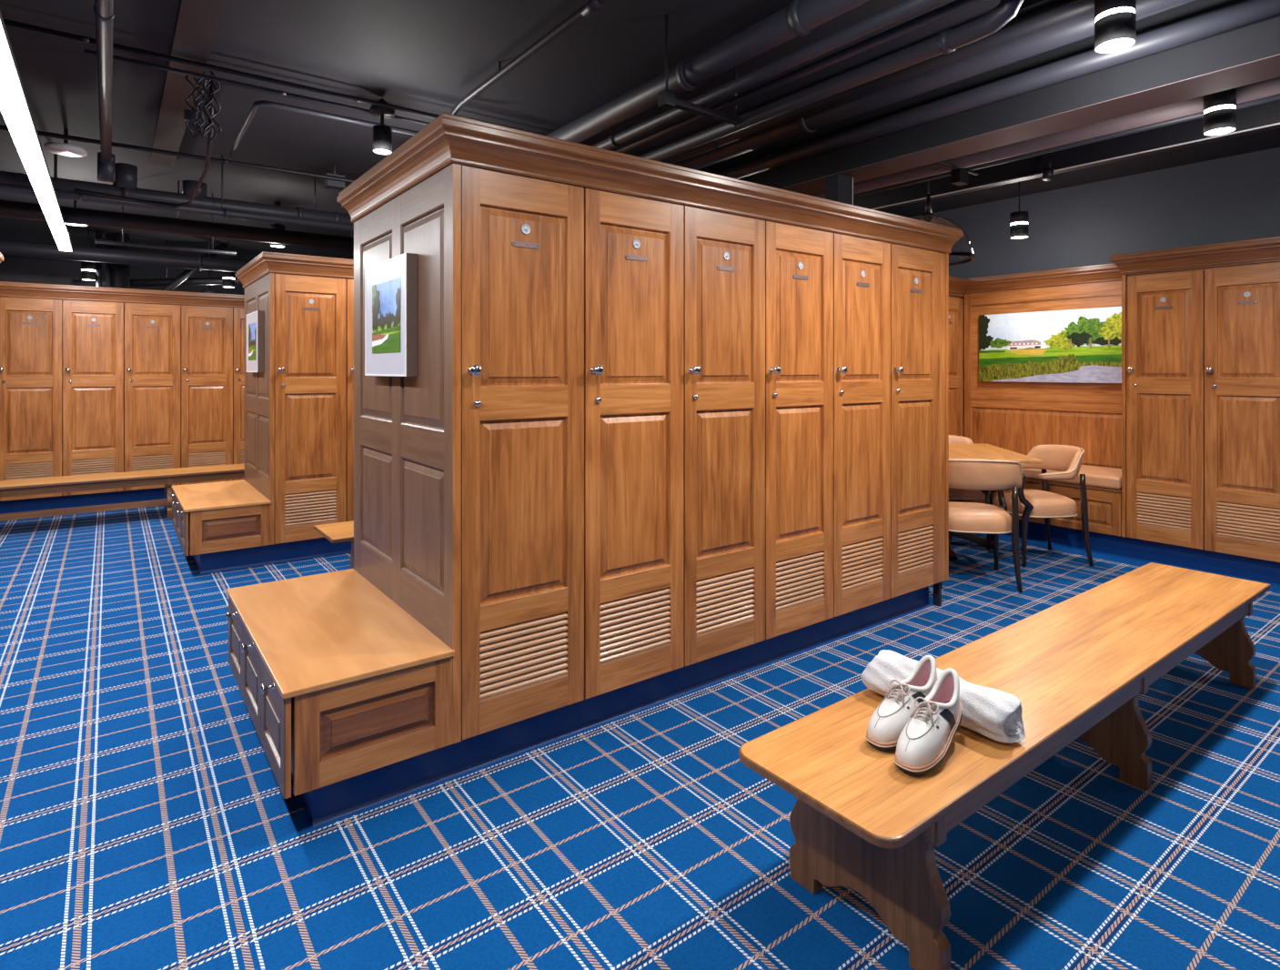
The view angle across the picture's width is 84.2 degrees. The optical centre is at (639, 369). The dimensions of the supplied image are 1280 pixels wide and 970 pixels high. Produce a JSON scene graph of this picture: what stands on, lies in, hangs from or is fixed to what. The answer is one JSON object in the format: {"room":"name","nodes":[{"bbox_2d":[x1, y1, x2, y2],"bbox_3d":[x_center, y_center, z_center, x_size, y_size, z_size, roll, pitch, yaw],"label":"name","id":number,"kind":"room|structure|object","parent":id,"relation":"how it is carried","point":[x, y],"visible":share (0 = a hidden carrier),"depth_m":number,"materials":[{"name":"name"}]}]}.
{"room":"changing room","nodes":[
{"label":"changing room","id":0,"kind":"room"},
{"bbox_2d":[101,263,244,294],"bbox_3d":[-7.566,-0.100,11.888,12.160,3.200,0.100,0,0,-37],"label":"wall","id":1,"kind":"structure","parent":0,"point":[135,272],"depth_m":11.73,"materials":[{"name":"paint"}]},
{"bbox_2d":[0,505,1279,969],"bbox_3d":[-2.376,1.550,4.968,12.360,0.100,17.400,0,0,-37],"label":"floor","id":2,"kind":"structure","parent":0,"point":[146,822],"depth_m":2.32,"materials":[{"name":"carpet"}]},
{"bbox_2d":[0,296,62,501],"bbox_3d":[-6.461,0.292,7.523,0.524,2.085,0.650,0,0,-37],"label":"locker","id":3,"kind":"object","parent":2,"relation":"on","point":[31,329],"visible":0.91,"depth_m":7.31,"materials":[{"name":"brown wood"}]},
{"bbox_2d":[5,461,52,480],"bbox_3d":[-6.304,1.089,7.311,0.372,0.258,0.021,0,0,-37],"label":"vent","id":4,"kind":"object","parent":3,"relation":"attached to","point":[14,469],"depth_m":7.30,"materials":[{"name":"brown wood"}]},
{"bbox_2d":[0,487,164,514],"bbox_3d":[-5.447,1.417,8.355,4.192,0.165,0.536,0,0,-37],"label":"plinth","id":5,"kind":"object","parent":2,"relation":"on","point":[157,493],"visible":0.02,"depth_m":7.61,"materials":[{"name":"blue plastic"}]},
{"bbox_2d":[62,299,123,495],"bbox_3d":[-6.041,0.292,7.838,0.524,2.085,0.650,0,0,-37],"label":"locker","id":6,"kind":"object","parent":2,"relation":"on","point":[93,331],"visible":0.94,"depth_m":7.61,"materials":[{"name":"brown wood"}]},
{"bbox_2d":[71,457,115,475],"bbox_3d":[-5.885,1.089,7.625,0.372,0.258,0.021,0,0,-37],"label":"vent","id":7,"kind":"object","parent":6,"relation":"attached to","point":[80,466],"depth_m":7.62,"materials":[{"name":"brown wood"}]},
{"bbox_2d":[112,231,129,288],"bbox_3d":[-6.504,-0.100,8.872,0.170,3.200,0.166,0,0,-37],"label":"column","id":8,"kind":"structure","parent":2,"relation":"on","point":[120,271],"depth_m":8.80,"materials":[{"name":"black paint"}]},
{"bbox_2d":[0,463,244,521],"bbox_3d":[-5.312,1.275,6.916,4.200,0.450,0.500,0,0,-37],"label":"bench","id":9,"kind":"object","parent":2,"relation":"on","point":[13,488],"visible":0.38,"depth_m":6.84,"materials":[{"name":"brown wood"}]},
{"bbox_2d":[123,302,181,490],"bbox_3d":[-5.622,0.292,8.152,0.524,2.085,0.650,0,0,-37],"label":"locker","id":10,"kind":"object","parent":2,"relation":"on","point":[152,332],"visible":0.92,"depth_m":7.92,"materials":[{"name":"brown wood"}]},
{"bbox_2d":[131,453,172,471],"bbox_3d":[-5.466,1.089,7.940,0.372,0.258,0.021,0,0,-37],"label":"vent","id":11,"kind":"object","parent":10,"relation":"attached to","point":[139,461],"depth_m":7.93,"materials":[{"name":"brown wood"}]},
{"bbox_2d":[181,304,232,484],"bbox_3d":[-5.203,0.292,8.466,0.524,2.085,0.650,0,0,-37],"label":"locker","id":12,"kind":"object","parent":2,"relation":"on","point":[206,332],"visible":0.91,"depth_m":8.24,"materials":[{"name":"brown wood"}]},
{"bbox_2d":[188,450,225,467],"bbox_3d":[-5.047,1.089,8.254,0.372,0.258,0.021,0,0,-37],"label":"vent","id":13,"kind":"object","parent":12,"relation":"attached to","point":[196,458],"depth_m":8.24,"materials":[{"name":"brown wood"}]},
{"bbox_2d":[169,479,271,555],"bbox_3d":[-3.433,1.167,5.727,0.589,0.335,1.306,0,0,-37],"label":"storage bench","id":14,"kind":"object","parent":2,"relation":"on","point":[220,516],"visible":1,"depth_m":5.30,"materials":[{"name":"brown wood"}]},
{"bbox_2d":[232,307,244,480],"bbox_3d":[-4.784,0.292,8.781,0.524,2.085,0.650,0,0,-37],"label":"locker","id":15,"kind":"object","parent":2,"relation":"on","point":[238,313],"visible":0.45,"depth_m":8.44,"materials":[{"name":"brown wood"}]},
{"bbox_2d":[188,537,351,574],"bbox_3d":[-2.093,1.417,6.729,3.655,0.165,1.130,0,0,-37],"label":"plinth","id":16,"kind":"object","parent":2,"relation":"on","point":[210,562],"visible":0.18,"depth_m":5.46,"materials":[{"name":"blue plastic"}]},
{"bbox_2d":[274,272,346,544],"bbox_3d":[-2.948,0.292,6.054,0.526,2.085,1.324,0,0,-37],"label":"locker","id":17,"kind":"object","parent":2,"relation":"on","point":[310,311],"visible":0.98,"depth_m":5.56,"materials":[{"name":"brown wood"}]},
{"bbox_2d":[244,272,274,544],"bbox_3d":[-3.186,0.292,5.906,0.030,2.085,1.275,0,0,-37],"label":"panelling","id":18,"kind":"object","parent":17,"relation":"attached to","point":[259,387],"visible":0.82,"depth_m":5.63,"materials":[{"name":"brown wood"}]},
{"bbox_2d":[246,310,263,372],"bbox_3d":[-3.161,-0.222,5.808,0.047,0.487,0.555,0,0,-37],"label":"framed picture","id":19,"kind":"object","parent":18,"relation":"attached to","point":[255,320],"visible":1,"depth_m":5.66,"materials":[{"name":"white metal"}]},
{"bbox_2d":[284,489,336,527],"bbox_3d":[-2.590,1.089,5.572,0.374,0.258,0.021,0,0,-37],"label":"vent","id":20,"kind":"object","parent":17,"relation":"attached to","point":[303,508],"depth_m":5.56,"materials":[{"name":"brown wood"}]},
{"bbox_2d":[313,520,353,568],"bbox_3d":[-0.780,1.275,5.515,3.170,0.450,0.500,0,0,-37],"label":"bench","id":21,"kind":"object","parent":2,"relation":"on","point":[337,532],"visible":0.05,"depth_m":4.63,"materials":[{"name":"brown wood"}]},
{"bbox_2d":[225,568,454,798],"bbox_3d":[-1.285,1.167,2.863,0.589,0.335,1.306,0,0,-37],"label":"storage bench","id":22,"kind":"object","parent":2,"relation":"on","point":[337,681],"visible":1,"depth_m":2.47,"materials":[{"name":"brown wood"}]},
{"bbox_2d":[346,278,353,521],"bbox_3d":[-2.527,0.292,6.369,0.526,2.085,1.324,0,0,-37],"label":"locker","id":23,"kind":"object","parent":2,"relation":"on","point":[349,281],"visible":0.15,"depth_m":5.74,"materials":[{"name":"brown wood"}]},
{"bbox_2d":[461,164,584,739],"bbox_3d":[-0.800,0.292,3.190,0.526,2.085,1.324,0,0,-37],"label":"locker","id":24,"kind":"object","parent":2,"relation":"on","point":[522,237],"visible":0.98,"depth_m":2.69,"materials":[{"name":"brown wood"}]},
{"bbox_2d":[353,162,461,743],"bbox_3d":[-1.038,0.292,3.042,0.030,2.085,1.275,0,0,-37],"label":"panelling","id":25,"kind":"object","parent":24,"relation":"attached to","point":[408,429],"visible":0.82,"depth_m":2.79,"materials":[{"name":"brown wood"}]},
{"bbox_2d":[364,252,417,376],"bbox_3d":[-1.069,-0.215,3.019,0.047,0.487,0.555,0,0,-37],"label":"framed picture","id":26,"kind":"object","parent":25,"relation":"attached to","point":[390,285],"visible":1,"depth_m":2.92,"materials":[{"name":"white metal"}]},
{"bbox_2d":[372,277,400,353],"bbox_3d":[-1.074,-0.220,2.988,0.002,0.300,0.378,0,0,-37],"label":"photograph","id":27,"kind":"object","parent":26,"relation":"attached to","point":[386,291],"depth_m":2.98,"materials":[{"name":"multicoloured paper"}]},
{"bbox_2d":[480,611,567,702],"bbox_3d":[-0.442,1.089,2.708,0.374,0.258,0.021,0,0,-37],"label":"vent","id":28,"kind":"object","parent":24,"relation":"attached to","point":[523,655],"depth_m":2.70,"materials":[{"name":"brown wood"}]},
{"bbox_2d":[291,585,930,827],"bbox_3d":[0.055,1.417,3.865,3.655,0.165,1.130,0,0,-37],"label":"plinth","id":29,"kind":"object","parent":2,"relation":"on","point":[337,800],"visible":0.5,"depth_m":2.92,"materials":[{"name":"blue plastic"}]},
{"bbox_2d":[581,186,683,698],"bbox_3d":[-0.379,0.292,3.505,0.526,2.085,1.324,0,0,-37],"label":"locker","id":30,"kind":"object","parent":2,"relation":"on","point":[633,246],"visible":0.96,"depth_m":3.00,"materials":[{"name":"brown wood"}]},
{"bbox_2d":[600,586,670,665],"bbox_3d":[-0.021,1.089,3.024,0.374,0.258,0.021,0,0,-37],"label":"vent","id":31,"kind":"object","parent":30,"relation":"attached to","point":[635,625],"depth_m":3.01,"materials":[{"name":"brown wood"}]},
{"bbox_2d":[680,204,765,665],"bbox_3d":[0.042,0.292,3.821,0.526,2.085,1.324,0,0,-37],"label":"locker","id":32,"kind":"object","parent":2,"relation":"on","point":[724,253],"visible":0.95,"depth_m":3.33,"materials":[{"name":"brown wood"}]},
{"bbox_2d":[696,567,754,636],"bbox_3d":[0.400,1.089,3.339,0.374,0.258,0.021,0,0,-37],"label":"vent","id":33,"kind":"object","parent":32,"relation":"attached to","point":[725,598],"depth_m":3.33,"materials":[{"name":"brown wood"}]},
{"bbox_2d":[765,220,833,639],"bbox_3d":[0.463,0.292,4.137,0.526,2.085,1.324,0,0,-37],"label":"locker","id":34,"kind":"object","parent":2,"relation":"on","point":[799,260],"visible":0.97,"depth_m":3.64,"materials":[{"name":"brown wood"}]},
{"bbox_2d":[776,550,824,613],"bbox_3d":[0.821,1.089,3.655,0.374,0.258,0.021,0,0,-37],"label":"vent","id":35,"kind":"object","parent":34,"relation":"attached to","point":[800,576],"depth_m":3.65,"materials":[{"name":"brown wood"}]},
{"bbox_2d":[830,231,890,616],"bbox_3d":[0.884,0.292,4.453,0.526,2.085,1.324,0,0,-37],"label":"locker","id":36,"kind":"object","parent":2,"relation":"on","point":[861,267],"visible":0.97,"depth_m":3.95,"materials":[{"name":"brown wood"}]},
{"bbox_2d":[842,536,882,593],"bbox_3d":[1.242,1.089,3.971,0.374,0.258,0.021,0,0,-37],"label":"vent","id":37,"kind":"object","parent":36,"relation":"attached to","point":[861,557],"depth_m":3.96,"materials":[{"name":"brown wood"}]},
{"bbox_2d":[890,242,948,597],"bbox_3d":[1.343,0.292,4.797,0.621,2.085,1.324,0,0,-37],"label":"locker","id":38,"kind":"object","parent":2,"relation":"on","point":[914,271],"depth_m":4.30,"materials":[{"name":"brown wood"}]},
{"bbox_2d":[337,112,963,253],"bbox_3d":[0.263,-0.811,4.019,3.411,0.152,1.402,0,0,-37],"label":"crown molding","id":39,"kind":"structure","parent":38,"relation":"on","point":[448,139],"depth_m":3.01,"materials":[{"name":"brown wood"}]},
{"bbox_2d":[897,524,933,575],"bbox_3d":[1.663,1.089,4.287,0.374,0.258,0.021,0,0,-37],"label":"vent","id":40,"kind":"object","parent":38,"relation":"attached to","point":[915,542],"depth_m":4.28,"materials":[{"name":"brown wood"}]},
{"bbox_2d":[948,295,963,436],"bbox_3d":[3.006,0.292,7.361,0.526,2.085,0.550,0,0,-37],"label":"locker","id":41,"kind":"object","parent":2,"relation":"on","point":[955,303],"visible":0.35,"depth_m":7.26,"materials":[{"name":"brown wood"}]},
{"bbox_2d":[948,434,997,541],"bbox_3d":[2.788,1.058,6.375,0.668,0.890,0.644,0,0,-3],"label":"armchair","id":42,"kind":"object","parent":2,"relation":"on","point":[960,494],"visible":0.15,"depth_m":6.12,"materials":[{"name":"beige leather"}]},
{"bbox_2d":[941,459,1022,592],"bbox_3d":[2.367,1.058,5.099,0.668,0.890,0.644,0,0,11],"label":"armchair","id":43,"kind":"object","parent":2,"relation":"on","point":[1000,476],"visible":0.59,"depth_m":4.85,"materials":[{"name":"beige leather"}]},
{"bbox_2d":[948,443,1042,561],"bbox_3d":[2.512,1.090,5.984,1.200,0.819,1.200,0,0,8],"label":"table","id":44,"kind":"object","parent":2,"relation":"on","point":[956,450],"visible":0.15,"depth_m":5.78,"materials":[{"name":"brown wood"}]},
{"bbox_2d":[738,562,1270,969],"bbox_3d":[1.669,1.275,2.712,3.170,0.450,0.500,0,0,-37],"label":"bench","id":45,"kind":"object","parent":2,"relation":"on","point":[1079,666],"visible":0.94,"depth_m":2.11,"materials":[{"name":"brown wood"}]},
{"bbox_2d":[865,655,937,750],"bbox_3d":[0.770,0.942,2.032,0.310,0.197,0.110,0,0,-31],"label":"shoe","id":46,"kind":"object","parent":45,"relation":"on","point":[886,723],"visible":0.78,"depth_m":1.99,"materials":[{"name":"white leather"}]},
{"bbox_2d":[894,667,961,775],"bbox_3d":[0.798,0.941,1.928,0.310,0.199,0.110,0,0,-42],"label":"shoe","id":47,"kind":"object","parent":45,"relation":"on","point":[924,741],"visible":1,"depth_m":1.88,"materials":[{"name":"white leather"}]},
{"bbox_2d":[862,649,1025,743],"bbox_3d":[0.914,0.977,2.154,0.163,0.128,0.468,0,0,-39],"label":"rolled towel","id":48,"kind":"object","parent":45,"relation":"on","point":[995,714],"visible":0.73,"depth_m":2.02,"materials":[{"name":"white fabric"}]},
{"bbox_2d":[948,464,1121,535],"bbox_3d":[3.587,1.100,6.485,0.659,0.470,1.638,0,0,-37],"label":"bench","id":49,"kind":"object","parent":2,"relation":"on","point":[1103,484],"visible":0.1,"depth_m":5.84,"materials":[{"name":"brown wood"}]},
{"bbox_2d":[1019,464,1121,489],"bbox_3d":[3.597,0.914,6.493,0.614,0.098,1.618,0,0,-37],"label":"cushion","id":50,"kind":"object","parent":49,"relation":"on","point":[1096,478],"depth_m":5.93,"materials":[{"name":"beige leather"}]},
{"bbox_2d":[980,444,1093,566],"bbox_3d":[3.151,1.058,5.644,0.644,0.890,0.668,0,0,-3],"label":"armchair","id":51,"kind":"object","parent":2,"relation":"on","point":[1066,459],"visible":0.83,"depth_m":5.42,"materials":[{"name":"beige leather"}]},
{"bbox_2d":[1121,274,1127,536],"bbox_3d":[4.107,0.292,5.829,0.634,2.085,0.025,0,0,-37],"label":"board","id":52,"kind":"object","parent":2,"relation":"on","point":[1123,277],"visible":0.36,"depth_m":5.64,"materials":[{"name":"brown wood"}]},
{"bbox_2d":[1004,519,1279,584],"bbox_3d":[4.247,1.417,5.708,0.555,0.165,3.683,0,0,-37],"label":"plinth","id":53,"kind":"object","parent":2,"relation":"on","point":[1224,563],"visible":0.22,"depth_m":5.48,"materials":[{"name":"blue plastic"}]},
{"bbox_2d":[1126,268,1205,549],"bbox_3d":[4.236,0.292,5.594,0.650,2.085,0.502,0,0,-37],"label":"locker","id":54,"kind":"object","parent":2,"relation":"on","point":[1165,310],"visible":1,"depth_m":5.42,"materials":[{"name":"brown wood"}]},
{"bbox_2d":[1136,491,1190,532],"bbox_3d":[4.023,1.089,5.438,0.021,0.258,0.350,0,0,-37],"label":"vent","id":55,"kind":"object","parent":54,"relation":"attached to","point":[1165,511],"depth_m":5.43,"materials":[{"name":"brown wood"}]},
{"bbox_2d":[1204,261,1279,562],"bbox_3d":[4.537,0.292,5.193,0.650,2.085,0.502,0,0,-37],"label":"locker","id":56,"kind":"object","parent":2,"relation":"on","point":[1242,302],"visible":1,"depth_m":5.05,"materials":[{"name":"brown wood"}]},
{"bbox_2d":[1216,501,1279,545],"bbox_3d":[4.324,1.089,5.037,0.021,0.258,0.350,0,0,-37],"label":"vent","id":57,"kind":"object","parent":56,"relation":"attached to","point":[1254,523],"depth_m":5.03,"materials":[{"name":"brown wood"}]},
{"bbox_3d":[-0.843,0.292,7.633,0.526,2.085,1.324,0,0,-37],"label":"locker","id":58,"kind":"object","parent":2,"relation":"on","visible":0},
{"bbox_2d":[235,251,353,288],"bbox_3d":[-1.885,-0.811,6.883,3.411,0.152,1.402,0,0,-37],"label":"crown molding","id":59,"kind":"structure","parent":58,"relation":"on","point":[266,263],"depth_m":5.55,"materials":[{"name":"brown wood"}]},
{"bbox_3d":[-3.945,0.292,9.410,0.524,2.085,0.650,0,0,-37],"label":"locker","id":60,"kind":"object","parent":2,"relation":"on","visible":0},
{"bbox_2d":[0,281,244,308],"bbox_3d":[-5.434,-0.811,8.337,4.320,0.152,0.748,0,0,-37],"label":"crown molding","id":61,"kind":"structure","parent":60,"relation":"on","point":[8,289],"depth_m":7.71,"materials":[{"name":"brown wood"}]},
{"bbox_2d":[0,0,1279,259],"bbox_3d":[-2.376,-1.750,4.968,12.360,0.100,17.400,0,0,-37],"label":"ceiling","id":62,"kind":"structure","parent":0,"point":[424,55],"depth_m":4.11,"materials":[{"name":"paint"}]},
{"bbox_2d":[0,10,72,251],"bbox_3d":[-3.198,-1.425,3.702,0.100,0.550,7.960,0,0,-37],"label":"strip light","id":63,"kind":"object","parent":62,"relation":"hanging from","point":[15,107],"visible":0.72,"depth_m":3.52,"materials":[{"name":"white plastic"}]},
{"bbox_2d":[0,256,81,285],"bbox_3d":[-8.040,-1.275,9.470,1.000,0.850,1.000,0,0,-37],"label":"air duct","id":64,"kind":"object","parent":62,"relation":"hanging from","point":[12,269],"visible":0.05,"depth_m":9.09,"materials":[{"name":"black metal"}]},
{"bbox_2d":[93,0,114,161],"bbox_3d":[-1.948,-1.558,2.570,0.068,0.284,5.650,0,0,-37],"label":"pipe","id":65,"kind":"object","parent":62,"relation":"hanging from","point":[104,11],"visible":1,"depth_m":3.36,"materials":[{"name":"black metal"}]},
{"bbox_2d":[0,236,251,272],"bbox_3d":[-6.216,-1.466,8.288,10.000,0.469,0.197,0,0,-37],"label":"pipe","id":66,"kind":"object","parent":62,"relation":"hanging from","point":[7,247],"visible":0.64,"depth_m":8.30,"materials":[{"name":"black metal"}]},
{"bbox_2d":[0,230,260,272],"bbox_3d":[-6.220,-1.550,9.960,8.000,0.300,0.200,0,0,-37],"label":"ceiling beam","id":67,"kind":"structure","parent":62,"relation":"attached to","point":[5,235],"depth_m":9.16,"materials":[{"name":"metal"}]},
{"bbox_2d":[95,192,236,255],"bbox_3d":[-4.410,-1.411,6.630,1.100,0.578,0.036,0,0,-37],"label":"conduit","id":68,"kind":"object","parent":62,"relation":"attached to","point":[97,241],"visible":0.92,"depth_m":6.59,"materials":[{"name":"black metal"}]},
{"bbox_2d":[0,155,353,231],"bbox_3d":[-4.700,-1.454,4.600,8.000,0.492,0.074,0,0,-37],"label":"pipe","id":69,"kind":"object","parent":62,"relation":"hanging from","point":[5,187],"visible":0.72,"depth_m":5.51,"materials":[{"name":"black metal"}]},
{"bbox_2d":[0,181,353,251],"bbox_3d":[-4.800,-1.460,5.900,9.400,0.480,0.140,0,0,-37],"label":"pipe","id":70,"kind":"object","parent":62,"relation":"hanging from","point":[8,208],"visible":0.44,"depth_m":6.33,"materials":[{"name":"black metal"}]},
{"bbox_2d":[0,170,353,224],"bbox_3d":[-4.220,-1.484,5.210,9.500,0.432,0.144,0,0,-37],"label":"pipe","id":71,"kind":"object","parent":62,"relation":"hanging from","point":[5,176],"visible":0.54,"depth_m":5.59,"materials":[{"name":"black metal"}]},
{"bbox_2d":[150,0,226,167],"bbox_3d":[-1.498,-1.675,2.564,0.160,0.050,7.900,0,0,-37],"label":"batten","id":72,"kind":"object","parent":62,"relation":"attached to","point":[197,21],"visible":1,"depth_m":3.86,"materials":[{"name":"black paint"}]},
{"bbox_2d":[183,70,221,141],"bbox_3d":[-2.425,-1.465,3.926,0.178,0.376,0.146,0,0,-37],"label":"cable bundle","id":73,"kind":"object","parent":72,"relation":"hanging from","point":[191,115],"visible":0.99,"depth_m":3.92,"materials":[{"name":"black paint"}]},
{"bbox_2d":[73,80,214,208],"bbox_3d":[-3.224,-1.440,4.557,0.713,0.424,1.784,0,0,-37],"label":"cable","id":74,"kind":"object","parent":73,"relation":"hanging from","point":[211,87],"visible":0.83,"depth_m":5.06,"materials":[{"name":"black paint"}]},
{"bbox_2d":[73,240,342,287],"bbox_3d":[-5.460,-1.350,9.905,3.860,0.700,0.100,0,0,-37],"label":"pipe","id":75,"kind":"object","parent":62,"relation":"hanging from","point":[190,281],"visible":0.37,"depth_m":9.27,"materials":[{"name":"black metal"}]},
{"bbox_2d":[227,100,418,158],"bbox_3d":[-1.798,-1.595,5.392,2.206,0.040,1.316,0,0,-37],"label":"conduit","id":76,"kind":"object","parent":62,"relation":"attached to","point":[261,103],"visible":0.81,"depth_m":4.49,"materials":[{"name":"black metal"}]},
{"bbox_2d":[369,98,394,154],"bbox_3d":[-1.612,-1.530,4.428,0.148,0.340,0.148,0,0,-37],"label":"ceiling spotlight","id":77,"kind":"object","parent":62,"relation":"attached to","point":[382,135],"visible":0.94,"depth_m":4.39,"materials":[{"name":"black paint"}]},
{"bbox_2d":[451,0,608,115],"bbox_3d":[0.248,-1.606,2.570,0.055,0.188,4.814,0,0,-37],"label":"conduit","id":78,"kind":"object","parent":62,"relation":"attached to","point":[591,5],"visible":0.84,"depth_m":3.58,"materials":[{"name":"black metal"}]},
{"bbox_2d":[657,14,741,127],"bbox_3d":[0.308,-1.480,3.531,0.510,0.440,0.060,0,0,-37],"label":"hanger","id":79,"kind":"object","parent":62,"relation":"hanging from","point":[667,99],"visible":0.81,"depth_m":3.43,"materials":[{"name":"black paint"}]},
{"bbox_2d":[546,0,874,142],"bbox_3d":[0.330,-1.529,3.310,0.145,0.342,7.900,0,0,-37],"label":"pipe","id":80,"kind":"object","parent":62,"relation":"hanging from","point":[801,17],"visible":0.74,"depth_m":3.20,"materials":[{"name":"black metal"}]},
{"bbox_2d":[590,0,946,150],"bbox_3d":[0.426,-1.503,3.382,0.068,0.394,7.900,0,0,-37],"label":"pipe","id":81,"kind":"object","parent":62,"relation":"hanging from","point":[906,8],"visible":0.64,"depth_m":3.06,"materials":[{"name":"black metal"}]},
{"bbox_2d":[611,0,984,152],"bbox_3d":[0.530,-1.510,3.460,0.040,0.380,7.900,0,0,-37],"label":"pipe","id":82,"kind":"object","parent":62,"relation":"hanging from","point":[956,5],"visible":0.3,"depth_m":3.08,"materials":[{"name":"black metal"}]},
{"bbox_2d":[637,0,1023,161],"bbox_3d":[-0.123,-1.479,4.597,0.088,0.443,5.097,0,0,-37],"label":"pipe","id":83,"kind":"object","parent":62,"relation":"hanging from","point":[947,41],"visible":0.64,"depth_m":3.10,"materials":[{"name":"black metal"}]},
{"bbox_2d":[825,173,853,204],"bbox_3d":[1.296,-1.069,4.603,0.153,0.362,0.100,0,0,-37],"label":"post","id":84,"kind":"object","parent":62,"relation":"attached to","point":[839,187],"visible":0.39,"depth_m":4.56,"materials":[{"name":"paint"}]},
{"bbox_2d":[659,0,1094,164],"bbox_3d":[1.218,-1.613,3.976,0.097,0.174,7.900,0,0,-37],"label":"pipe","id":85,"kind":"object","parent":62,"relation":"hanging from","point":[1063,11],"visible":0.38,"depth_m":3.59,"materials":[{"name":"black metal"}]},
{"bbox_2d":[673,0,1197,170],"bbox_3d":[1.322,-1.588,4.054,0.170,0.225,7.900,0,0,-37],"label":"pipe","id":86,"kind":"object","parent":62,"relation":"hanging from","point":[1081,27],"visible":0.39,"depth_m":3.70,"materials":[{"name":"black metal"}]},
{"bbox_2d":[915,181,974,265],"bbox_3d":[2.376,-1.293,5.832,0.690,0.814,0.690,0,0,-37],"label":"glass pendant","id":87,"kind":"object","parent":62,"relation":"hanging from","point":[962,251],"visible":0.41,"depth_m":5.64,"materials":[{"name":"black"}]},
{"bbox_2d":[698,0,1279,194],"bbox_3d":[-0.152,-1.475,6.636,0.280,0.450,17.200,0,0,-37],"label":"ceiling beam","id":88,"kind":"structure","parent":62,"relation":"attached to","point":[1247,55],"depth_m":3.56,"materials":[{"name":"metal"}]},
{"bbox_2d":[0,124,356,182],"bbox_3d":[-2.672,-1.560,5.646,5.500,0.037,0.037,0,0,-37],"label":"conduit","id":89,"kind":"object","parent":88,"relation":"attached to","point":[2,127],"visible":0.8,"depth_m":5.16,"materials":[{"name":"black metal"}]},
{"bbox_2d":[2,18,439,119],"bbox_3d":[-1.158,-1.625,4.669,4.650,0.030,0.030,0,0,-37],"label":"conduit","id":90,"kind":"object","parent":88,"relation":"attached to","point":[81,38],"visible":0.56,"depth_m":3.80,"materials":[{"name":"black metal"}]},
{"bbox_2d":[84,49,430,125],"bbox_3d":[-1.072,-1.600,4.846,4.300,0.023,0.023,0,0,-37],"label":"conduit","id":91,"kind":"object","parent":88,"relation":"attached to","point":[86,51],"visible":0.67,"depth_m":3.98,"materials":[{"name":"black metal"}]},
{"bbox_2d":[712,0,1279,179],"bbox_3d":[1.446,-1.540,4.147,0.100,0.320,7.900,0,0,-37],"label":"pipe","id":92,"kind":"object","parent":62,"relation":"hanging from","point":[1243,13],"visible":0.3,"depth_m":3.46,"materials":[{"name":"black metal"}]},
{"bbox_2d":[808,76,1279,198],"bbox_3d":[0.724,-1.591,7.418,0.136,0.218,17.000,0,0,-37],"label":"pipe","id":93,"kind":"object","parent":62,"relation":"hanging from","point":[1269,87],"visible":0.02,"depth_m":4.58,"materials":[{"name":"metal"}]},
{"bbox_2d":[853,100,1279,211],"bbox_3d":[1.224,-1.585,7.793,0.090,0.230,17.000,0,0,-37],"label":"steel beam","id":94,"kind":"structure","parent":62,"relation":"attached to","point":[1264,116],"depth_m":5.09,"materials":[{"name":"black metal"}]},
{"bbox_2d":[853,93,1279,197],"bbox_3d":[0.860,-1.599,7.520,0.044,0.202,17.000,0,0,-37],"label":"conduit","id":95,"kind":"object","parent":62,"relation":"attached to","point":[1274,97],"visible":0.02,"depth_m":4.73,"materials":[{"name":"black metal"}]},
{"bbox_2d":[1094,0,1136,53],"bbox_3d":[1.924,-1.505,2.868,0.139,0.390,0.139,0,0,-37],"label":"ceiling light","id":96,"kind":"object","parent":62,"relation":"hanging from","point":[1115,20],"visible":1,"depth_m":2.82,"materials":[{"name":"black paint"}]},
{"bbox_2d":[1203,88,1236,135],"bbox_3d":[3.184,-1.502,3.888,0.139,0.395,0.139,0,0,-37],"label":"ceiling light","id":97,"kind":"object","parent":62,"relation":"hanging from","point":[1219,107],"visible":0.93,"depth_m":3.84,"materials":[{"name":"black paint"}]},
{"bbox_2d":[910,147,1279,436],"bbox_3d":[2.528,-0.100,8.646,0.100,3.200,17.200,0,0,-37],"label":"wall","id":98,"kind":"structure","parent":0,"point":[1234,197],"depth_m":6.21,"materials":[{"name":"paint"}]},
{"bbox_2d":[964,280,1121,468],"bbox_3d":[3.873,0.268,6.700,0.044,2.135,1.648,0,0,-37],"label":"panelling","id":99,"kind":"object","parent":98,"relation":"attached to","point":[1016,417],"visible":0.42,"depth_m":6.74,"materials":[{"name":"brown wood"}]},
{"bbox_2d":[978,306,1121,382],"bbox_3d":[3.908,-0.215,6.602,0.034,0.670,1.500,0,0,-37],"label":"landscape painting","id":100,"kind":"object","parent":99,"relation":"attached to","point":[1084,345],"visible":0.9,"depth_m":6.63,"materials":[{"name":"multicoloured paint"}]},
{"bbox_2d":[964,236,1279,293],"bbox_3d":[4.210,-0.847,5.641,0.694,0.171,3.747,0,0,-37],"label":"crown molding","id":101,"kind":"structure","parent":98,"relation":"attached to","point":[1265,248],"depth_m":5.53,"materials":[{"name":"brown wood"}]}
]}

